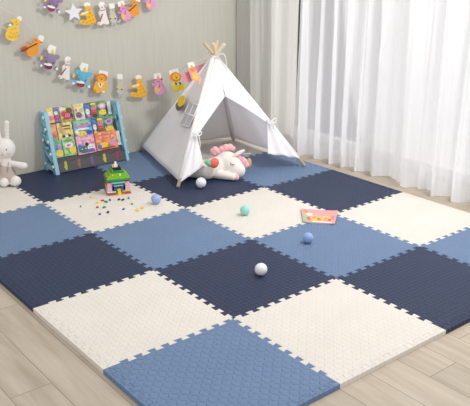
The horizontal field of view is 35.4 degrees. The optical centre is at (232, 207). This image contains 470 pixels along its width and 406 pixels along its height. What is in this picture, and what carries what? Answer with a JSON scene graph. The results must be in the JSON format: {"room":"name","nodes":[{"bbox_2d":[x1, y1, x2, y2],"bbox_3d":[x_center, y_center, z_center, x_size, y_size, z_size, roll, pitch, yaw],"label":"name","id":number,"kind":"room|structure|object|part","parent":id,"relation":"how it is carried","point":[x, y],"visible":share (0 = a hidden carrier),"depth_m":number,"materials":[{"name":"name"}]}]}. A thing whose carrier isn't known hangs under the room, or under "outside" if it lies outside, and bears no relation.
{"room":"children's room","nodes":[
{"label":"children's room","id":0,"kind":"room"},
{"bbox_2d":[0,0,236,174],"bbox_3d":[-1.881,-1.514,4.092,5.370,3.000,0.120,-15,25,-36],"label":"wall","id":1,"kind":"structure","parent":0,"point":[170,35],"depth_m":5.03,"materials":[{"name":"beige paint"}]},
{"bbox_3d":[-0.837,-1.400,4.867,0.929,0.109,0.002,-15,25,-36],"label":"string","id":2,"kind":"object","parent":1,"relation":"attached to","visible":0},
{"bbox_2d":[43,0,62,12],"bbox_3d":[-1.136,-1.305,4.640,0.138,0.152,0.010,-15,25,-36],"label":"elephant","id":3,"kind":"object","parent":2,"relation":"hanging from","point":[53,4],"visible":1,"depth_m":4.65},
{"bbox_2d":[65,4,81,20],"bbox_3d":[-1.028,-1.267,4.750,0.128,0.109,0.002,-15,25,-36],"label":"star","id":4,"kind":"object","parent":2,"relation":"hanging from","point":[73,12],"visible":1,"depth_m":4.75,"materials":[{"name":"paper"}]},
{"bbox_2d":[79,2,95,24],"bbox_3d":[-0.949,-1.271,4.810,0.119,0.142,0.010,-15,25,-36],"label":"giraffe","id":5,"kind":"object","parent":2,"relation":"hanging from","point":[89,14],"visible":1,"depth_m":4.82,"materials":[{"name":"paper"}]},
{"bbox_2d":[97,2,108,24],"bbox_3d":[-0.863,-1.289,4.877,0.093,0.152,0.008,-15,25,-36],"label":"dog","id":6,"kind":"object","parent":2,"relation":"hanging from","point":[102,13],"visible":1,"depth_m":4.88},
{"bbox_2d":[109,3,120,22],"bbox_3d":[-0.793,-1.305,4.931,0.081,0.129,0.008,-15,25,-36],"label":"mouse","id":7,"kind":"object","parent":2,"relation":"hanging from","point":[113,18],"visible":1,"depth_m":4.93,"materials":[{"name":"paper"}]},
{"bbox_2d":[117,0,130,20],"bbox_3d":[-0.736,-1.333,4.968,0.106,0.135,0.009,-15,25,-36],"label":"paper hippo","id":8,"kind":"object","parent":2,"relation":"hanging from","point":[125,14],"visible":1,"depth_m":4.97,"materials":[{"name":"paper"}]},
{"bbox_2d":[127,0,140,16],"bbox_3d":[-0.683,-1.365,5.002,0.134,0.133,0.008,-15,25,-36],"label":"fox","id":9,"kind":"object","parent":2,"relation":"hanging from","point":[134,10],"visible":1,"depth_m":5.02,"materials":[{"name":"paper"}]},
{"bbox_2d":[143,0,155,8],"bbox_3d":[-0.579,-1.434,5.064,0.103,0.130,0.009,-15,25,-36],"label":"paper hippo","id":10,"kind":"object","parent":2,"relation":"hanging from","point":[150,4],"visible":1,"depth_m":5.08,"materials":[{"name":"paper"}]},
{"bbox_2d":[0,137,469,405],"bbox_3d":[-0.165,0.710,2.508,5.250,0.100,5.535,-15,25,-36],"label":"floor","id":11,"kind":"structure","parent":0,"point":[38,367],"depth_m":2.67,"materials":[{"name":"brown wood"}]},
{"bbox_2d":[0,137,469,405],"bbox_3d":[-0.095,0.088,4.029,2.400,0.020,3.020,-15,25,-36],"label":"play mat","id":12,"kind":"object","parent":11,"relation":"on","point":[228,364],"depth_m":3.40,"materials":[{"name":"rubber"}]},
{"bbox_2d":[0,120,27,186],"bbox_3d":[-1.426,-0.343,4.590,0.245,0.410,0.148,10,22,25],"label":"plush","id":13,"kind":"object","parent":12,"relation":"on","point":[8,176],"visible":1,"depth_m":4.59,"materials":[{"name":"fabric"}]},
{"bbox_2d":[39,100,128,174],"bbox_3d":[-1.001,-0.487,5.000,0.574,0.400,0.181,-15,25,-36],"label":"bookshelf","id":14,"kind":"object","parent":12,"relation":"on","point":[73,162],"visible":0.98,"depth_m":4.96,"materials":[{"name":"plastic"}]},
{"bbox_3d":[-1.208,-0.430,4.844,0.026,0.400,0.178,-15,25,-36],"label":"panel","id":15,"kind":"part","parent":14,"relation":"part of","materials":[{"name":"paint"}]},
{"bbox_2d":[46,108,54,122],"bbox_3d":[-1.215,-0.613,4.886,0.046,0.099,0.035,-15,25,-36],"label":"picture book","id":16,"kind":"object","parent":14,"relation":"on","point":[49,110],"visible":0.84,"depth_m":4.88,"materials":[{"name":"paper"}]},
{"bbox_2d":[50,124,57,140],"bbox_3d":[-1.196,-0.495,4.874,0.061,0.113,0.039,-15,25,-36],"label":"picture book","id":17,"kind":"object","parent":14,"relation":"on","point":[53,126],"visible":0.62,"depth_m":4.88,"materials":[{"name":"paper"}]},
{"bbox_2d":[52,107,60,122],"bbox_3d":[-1.179,-0.621,4.913,0.040,0.099,0.035,-15,25,-36],"label":"picture book","id":18,"kind":"object","parent":14,"relation":"on","point":[56,114],"visible":1,"depth_m":4.91,"materials":[{"name":"paper"}]},
{"bbox_2d":[53,140,63,157],"bbox_3d":[-1.162,-0.389,4.873,0.068,0.113,0.039,-15,25,-36],"label":"picture book","id":19,"kind":"object","parent":14,"relation":"on","point":[57,144],"visible":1,"depth_m":4.87,"materials":[{"name":"paper"}]},
{"bbox_2d":[55,121,73,139],"bbox_3d":[-1.126,-0.516,4.926,0.110,0.113,0.039,-15,25,-36],"label":"picture book","id":20,"kind":"object","parent":14,"relation":"on","point":[64,130],"visible":1,"depth_m":4.92,"materials":[{"name":"paper"}]},
{"bbox_2d":[58,105,74,122],"bbox_3d":[-1.122,-0.632,4.955,0.097,0.108,0.038,-15,25,-36],"label":"picture book","id":21,"kind":"object","parent":14,"relation":"on","point":[66,112],"visible":1,"depth_m":4.95,"materials":[{"name":"paper"}]},
{"bbox_2d":[61,137,76,156],"bbox_3d":[-1.096,-0.408,4.922,0.092,0.113,0.039,-15,25,-36],"label":"picture book","id":22,"kind":"object","parent":14,"relation":"on","point":[68,145],"visible":1,"depth_m":4.92,"materials":[{"name":"paper"}]},
{"bbox_2d":[73,103,85,120],"bbox_3d":[-1.049,-0.651,5.010,0.075,0.113,0.039,-15,25,-36],"label":"picture book","id":23,"kind":"object","parent":14,"relation":"on","point":[78,109],"visible":1,"depth_m":5.00,"materials":[{"name":"paper"}]},
{"bbox_2d":[71,118,92,136],"bbox_3d":[-1.022,-0.540,5.003,0.138,0.118,0.040,-15,25,-36],"label":"picture book","id":24,"kind":"object","parent":14,"relation":"on","point":[80,127],"visible":1,"depth_m":5.00,"materials":[{"name":"paper"}]},
{"bbox_2d":[75,134,96,154],"bbox_3d":[-1.000,-0.431,4.994,0.137,0.123,0.042,-15,25,-36],"label":"picture book","id":25,"kind":"object","parent":14,"relation":"on","point":[85,144],"visible":1,"depth_m":4.99,"materials":[{"name":"paper"}]},
{"bbox_2d":[83,103,90,118],"bbox_3d":[-1.000,-0.664,5.046,0.040,0.108,0.038,-15,25,-36],"label":"picture book","id":26,"kind":"object","parent":14,"relation":"on","point":[85,105],"visible":1,"depth_m":5.04,"materials":[{"name":"paper"}]},
{"bbox_3d":[-0.959,-0.322,5.010,0.510,0.070,0.027,-15,25,-36],"label":"panel","id":27,"kind":"part","parent":14,"relation":"part of","materials":[{"name":"paint"}]},
{"bbox_2d":[89,102,98,117],"bbox_3d":[-0.962,-0.676,5.074,0.053,0.108,0.038,-15,25,-36],"label":"picture book","id":28,"kind":"object","parent":14,"relation":"on","point":[92,105],"visible":1,"depth_m":5.07,"materials":[{"name":"paper"}]},
{"bbox_2d":[91,118,97,132],"bbox_3d":[-0.952,-0.559,5.055,0.032,0.113,0.039,-15,25,-36],"label":"picture book","id":29,"kind":"object","parent":14,"relation":"on","point":[93,120],"visible":1,"depth_m":5.05,"materials":[{"name":"paper"}]},
{"bbox_2d":[95,117,104,131],"bbox_3d":[-0.917,-0.570,5.082,0.052,0.113,0.039,-15,25,-36],"label":"picture book","id":30,"kind":"object","parent":14,"relation":"on","point":[99,120],"visible":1,"depth_m":5.08,"materials":[{"name":"paper"}]},
{"bbox_2d":[96,100,108,116],"bbox_3d":[-0.910,-0.690,5.113,0.075,0.108,0.038,-15,25,-36],"label":"picture book","id":31,"kind":"object","parent":14,"relation":"on","point":[102,110],"visible":1,"depth_m":5.11,"materials":[{"name":"paper"}]},
{"bbox_2d":[93,129,117,150],"bbox_3d":[-0.878,-0.468,5.084,0.166,0.123,0.042,-15,25,-36],"label":"picture book","id":32,"kind":"object","parent":14,"relation":"on","point":[104,140],"visible":1,"depth_m":5.08,"materials":[{"name":"paper"}]},
{"bbox_2d":[102,115,115,130],"bbox_3d":[-0.864,-0.584,5.121,0.078,0.113,0.039,-15,25,-36],"label":"picture book","id":33,"kind":"object","parent":14,"relation":"on","point":[108,121],"visible":1,"depth_m":5.11,"materials":[{"name":"paper"}]},
{"bbox_2d":[106,101,111,114],"bbox_3d":[-0.867,-0.699,5.145,0.029,0.089,0.032,-15,25,-36],"label":"picture book","id":34,"kind":"object","parent":14,"relation":"on","point":[108,104],"visible":1,"depth_m":5.14,"materials":[{"name":"paper"}]},
{"bbox_2d":[115,130,121,144],"bbox_3d":[-0.801,-0.490,5.141,0.027,0.099,0.035,-15,25,-36],"label":"picture book","id":35,"kind":"object","parent":14,"relation":"on","point":[117,132],"visible":1,"depth_m":5.14,"materials":[{"name":"paper"}]},
{"bbox_3d":[-0.790,-0.545,5.155,0.020,0.400,0.178,-15,25,-36],"label":"panel","id":36,"kind":"part","parent":14,"relation":"part of","materials":[{"name":"paint"}]},
{"bbox_2d":[103,161,130,195],"bbox_3d":[-0.708,-0.190,4.482,0.143,0.196,0.133,-7,21,-17],"label":"brick house","id":37,"kind":"object","parent":12,"relation":"on","point":[117,180],"visible":1,"depth_m":4.45,"materials":[{"name":"plastic"}]},
{"bbox_3d":[-0.708,-0.104,4.516,0.143,0.011,0.115,-7,21,-17],"label":"plate","id":38,"kind":"part","parent":37,"relation":"part of","materials":[{"name":"paint"}]},
{"bbox_2d":[151,194,160,203],"bbox_3d":[-0.450,-0.053,4.303,0.059,0.060,0.059,-7,21,-19],"label":"ball","id":39,"kind":"object","parent":12,"relation":"on","point":[155,198],"visible":1,"depth_m":4.28,"materials":[{"name":"plastic"}]},
{"bbox_2d":[196,177,205,187],"bbox_3d":[-0.199,-0.157,4.577,0.065,0.065,0.065,-6,21,-15],"label":"ball","id":40,"kind":"object","parent":12,"relation":"on","point":[200,182],"visible":1,"depth_m":4.55,"materials":[{"name":"plastic"}]},
{"bbox_2d":[189,144,251,180],"bbox_3d":[-0.119,-0.301,4.771,0.470,0.200,0.251,2,20,6],"label":"plush","id":41,"kind":"object","parent":12,"relation":"on","point":[231,166],"visible":0.73,"depth_m":4.73,"materials":[{"name":"fabric"}]},
{"bbox_2d":[204,158,218,167],"bbox_3d":[-0.133,-0.282,4.631,0.097,0.066,0.049,-5,21,-13],"label":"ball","id":42,"kind":"object","parent":41,"relation":"on","point":[214,162],"visible":1,"depth_m":4.62,"materials":[{"name":"fabric"}]},
{"bbox_2d":[139,40,305,187],"bbox_3d":[-0.139,-0.723,5.023,0.959,0.822,0.923,-10,22,-26],"label":"tent","id":43,"kind":"object","parent":12,"relation":"on","point":[219,106],"visible":0.99,"depth_m":4.91,"materials":[{"name":"fabric"}]},
{"bbox_2d":[1,7,210,74],"bbox_3d":[-0.795,-1.035,4.657,1.264,0.577,0.559,-15,25,-36],"label":"string","id":44,"kind":"object","parent":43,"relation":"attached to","point":[1,7],"visible":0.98,"depth_m":4.80,"materials":[{"name":"fabric"}]},
{"bbox_2d":[5,16,21,40],"bbox_3d":[-1.349,-1.104,4.534,0.118,0.145,0.010,-15,25,-36],"label":"giraffe","id":45,"kind":"object","parent":44,"relation":"hanging from","point":[12,33],"visible":1,"depth_m":4.54,"materials":[{"name":"paper"}]},
{"bbox_2d":[21,35,43,56],"bbox_3d":[-1.262,-1.020,4.639,0.168,0.129,0.008,-15,25,-36],"label":"fox","id":46,"kind":"object","parent":44,"relation":"hanging from","point":[32,50],"visible":1,"depth_m":4.65,"materials":[{"name":"paper"}]},
{"bbox_2d":[40,45,59,69],"bbox_3d":[-1.180,-0.964,4.727,0.144,0.167,0.010,-15,25,-36],"label":"elephant","id":47,"kind":"object","parent":44,"relation":"hanging from","point":[50,61],"visible":1,"depth_m":4.73},
{"bbox_2d":[58,56,70,79],"bbox_3d":[-1.102,-0.911,4.813,0.107,0.153,0.008,-15,25,-36],"label":"dog","id":48,"kind":"object","parent":44,"relation":"hanging from","point":[65,73],"visible":1,"depth_m":4.82},
{"bbox_2d":[72,62,91,87],"bbox_3d":[-1.008,-0.881,4.902,0.153,0.175,0.010,-15,25,-36],"label":"elephant","id":49,"kind":"object","parent":44,"relation":"hanging from","point":[83,76],"visible":1,"depth_m":4.91},
{"bbox_2d":[93,70,107,92],"bbox_3d":[-0.899,-0.860,5.002,0.125,0.156,0.009,-15,25,-36],"label":"lion","id":50,"kind":"object","parent":44,"relation":"hanging from","point":[100,85],"visible":1,"depth_m":5.00},
{"bbox_2d":[116,74,126,93],"bbox_3d":[-0.775,-0.861,5.107,0.083,0.145,0.008,-15,25,-36],"label":"mouse","id":51,"kind":"object","parent":44,"relation":"hanging from","point":[120,88],"visible":1,"depth_m":5.10,"materials":[{"name":"paper"}]},
{"bbox_2d":[130,75,146,96],"bbox_3d":[-0.666,-0.858,5.199,0.132,0.163,0.010,-15,25,-36],"label":"giraffe","id":52,"kind":"object","parent":44,"relation":"hanging from","point":[141,92],"visible":1,"depth_m":5.21,"materials":[{"name":"paper"}]},
{"bbox_2d":[152,73,164,94],"bbox_3d":[-0.537,-0.885,5.258,0.110,0.152,0.009,-15,25,-36],"label":"paper hippo","id":53,"kind":"object","parent":44,"relation":"hanging from","point":[159,88],"visible":1,"depth_m":5.26,"materials":[{"name":"paper"}]},
{"bbox_2d":[169,68,184,91],"bbox_3d":[-0.397,-0.908,5.239,0.134,0.167,0.009,-15,25,-36],"label":"lion","id":54,"kind":"object","parent":44,"relation":"hanging from","point":[175,76],"visible":1,"depth_m":5.23},
{"bbox_2d":[187,62,201,83],"bbox_3d":[-0.249,-0.877,4.791,0.110,0.151,0.009,-15,25,-36],"label":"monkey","id":55,"kind":"object","parent":44,"relation":"hanging from","point":[195,76],"visible":1,"depth_m":4.79},
{"bbox_3d":[-0.317,-0.648,4.925,0.412,0.665,0.863,-8,21,-20],"label":"panel","id":56,"kind":"part","parent":43,"relation":"part of","materials":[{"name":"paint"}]},
{"bbox_2d":[176,87,190,110],"bbox_3d":[-0.343,-0.750,4.976,0.127,0.182,0.118,4,21,12],"label":"leaf ornament","id":57,"kind":"object","parent":43,"relation":"hanging from","point":[180,103],"visible":1,"depth_m":4.99,"materials":[{"name":"paint"}]},
{"bbox_3d":[-0.286,-0.610,4.824,0.090,0.152,0.195,-10,22,-24],"label":"window trim","id":58,"kind":"part","parent":43,"relation":"part of","materials":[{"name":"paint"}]},
{"bbox_2d":[181,63,205,82],"bbox_3d":[-0.262,-0.923,5.022,0.210,0.133,0.032,-15,25,-36],"label":"pennant","id":59,"kind":"object","parent":43,"relation":"attached to","point":[186,76],"visible":0.7,"depth_m":5.01,"materials":[{"name":"paint"}]},
{"bbox_3d":[-0.254,-0.746,5.212,0.727,0.679,0.424,-9,22,-22],"label":"panel","id":60,"kind":"part","parent":43,"relation":"part of","materials":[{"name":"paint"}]},
{"bbox_3d":[-0.098,-0.960,4.907,0.110,0.146,0.048,15,25,36],"label":"lashing cord","id":61,"kind":"part","parent":43,"relation":"part of","materials":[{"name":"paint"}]},
{"bbox_3d":[-0.063,-0.748,4.854,0.583,0.442,0.271,-11,23,-27],"label":"panel","id":62,"kind":"part","parent":43,"relation":"part of","materials":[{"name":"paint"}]},
{"bbox_3d":[0.108,-0.705,5.099,0.414,0.679,0.828,-15,25,-36],"label":"panel","id":63,"kind":"part","parent":43,"relation":"part of","materials":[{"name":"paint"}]},
{"bbox_2d":[240,205,249,214],"bbox_3d":[0.067,0.013,4.122,0.056,0.058,0.056,-5,21,-12],"label":"ball","id":64,"kind":"object","parent":12,"relation":"on","point":[244,210],"visible":1,"depth_m":4.10,"materials":[{"name":"plastic"}]},
{"bbox_2d":[255,263,266,275],"bbox_3d":[0.129,0.282,3.384,0.058,0.058,0.058,-6,21,-15],"label":"ball","id":65,"kind":"object","parent":12,"relation":"on","point":[260,268],"visible":1,"depth_m":3.36,"materials":[{"name":"plastic"}]},
{"bbox_2d":[303,232,312,242],"bbox_3d":[0.381,0.152,3.743,0.054,0.054,0.054,2,20,5],"label":"ball","id":66,"kind":"object","parent":12,"relation":"on","point":[307,237],"visible":1,"depth_m":3.72,"materials":[{"name":"plastic"}]},
{"bbox_2d":[301,208,337,223],"bbox_3d":[0.474,0.047,4.091,0.210,0.011,0.206,3,20,9],"label":"picture book","id":67,"kind":"object","parent":12,"relation":"on","point":[308,215],"visible":1,"depth_m":4.08,"materials":[{"name":"paper"}]},
{"bbox_3d":[1.933,-1.280,3.555,0.120,3.100,5.535,-15,25,-36],"label":"wall","id":68,"kind":"structure","parent":0,"visible":0},
{"bbox_2d":[296,0,300,87],"bbox_3d":[1.454,-1.261,4.207,0.060,2.320,3.280,-15,25,-36],"label":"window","id":69,"kind":"structure","parent":68,"relation":"in","point":[299,0],"depth_m":5.50,"materials":[{"name":"glass"}]},
{"bbox_3d":[1.148,-2.658,3.808,0.219,0.028,3.420,-15,25,-36],"label":"rail","id":70,"kind":"object","parent":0,"visible":0},
{"bbox_2d":[237,0,298,146],"bbox_3d":[0.242,-1.749,5.229,0.108,2.618,0.709,-15,25,-36],"label":"curtain","id":71,"kind":"object","parent":70,"relation":"hanging from","point":[267,30],"visible":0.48,"depth_m":5.44,"materials":[{"name":"grey fabric"}]},
{"bbox_2d":[293,0,435,187],"bbox_3d":[0.794,-1.498,4.537,0.153,2.618,1.144,-15,25,-36],"label":"sheer curtain","id":72,"kind":"object","parent":70,"relation":"hanging from","point":[364,65],"visible":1,"depth_m":4.75,"materials":[{"name":"white fabric"}]},
{"bbox_2d":[417,0,469,202],"bbox_3d":[1.631,-1.141,3.554,0.168,2.618,1.543,-15,25,-36],"label":"sheer curtain","id":73,"kind":"object","parent":70,"relation":"hanging from","point":[444,170],"visible":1,"depth_m":4.26,"materials":[{"name":"white fabric"}]}
]}

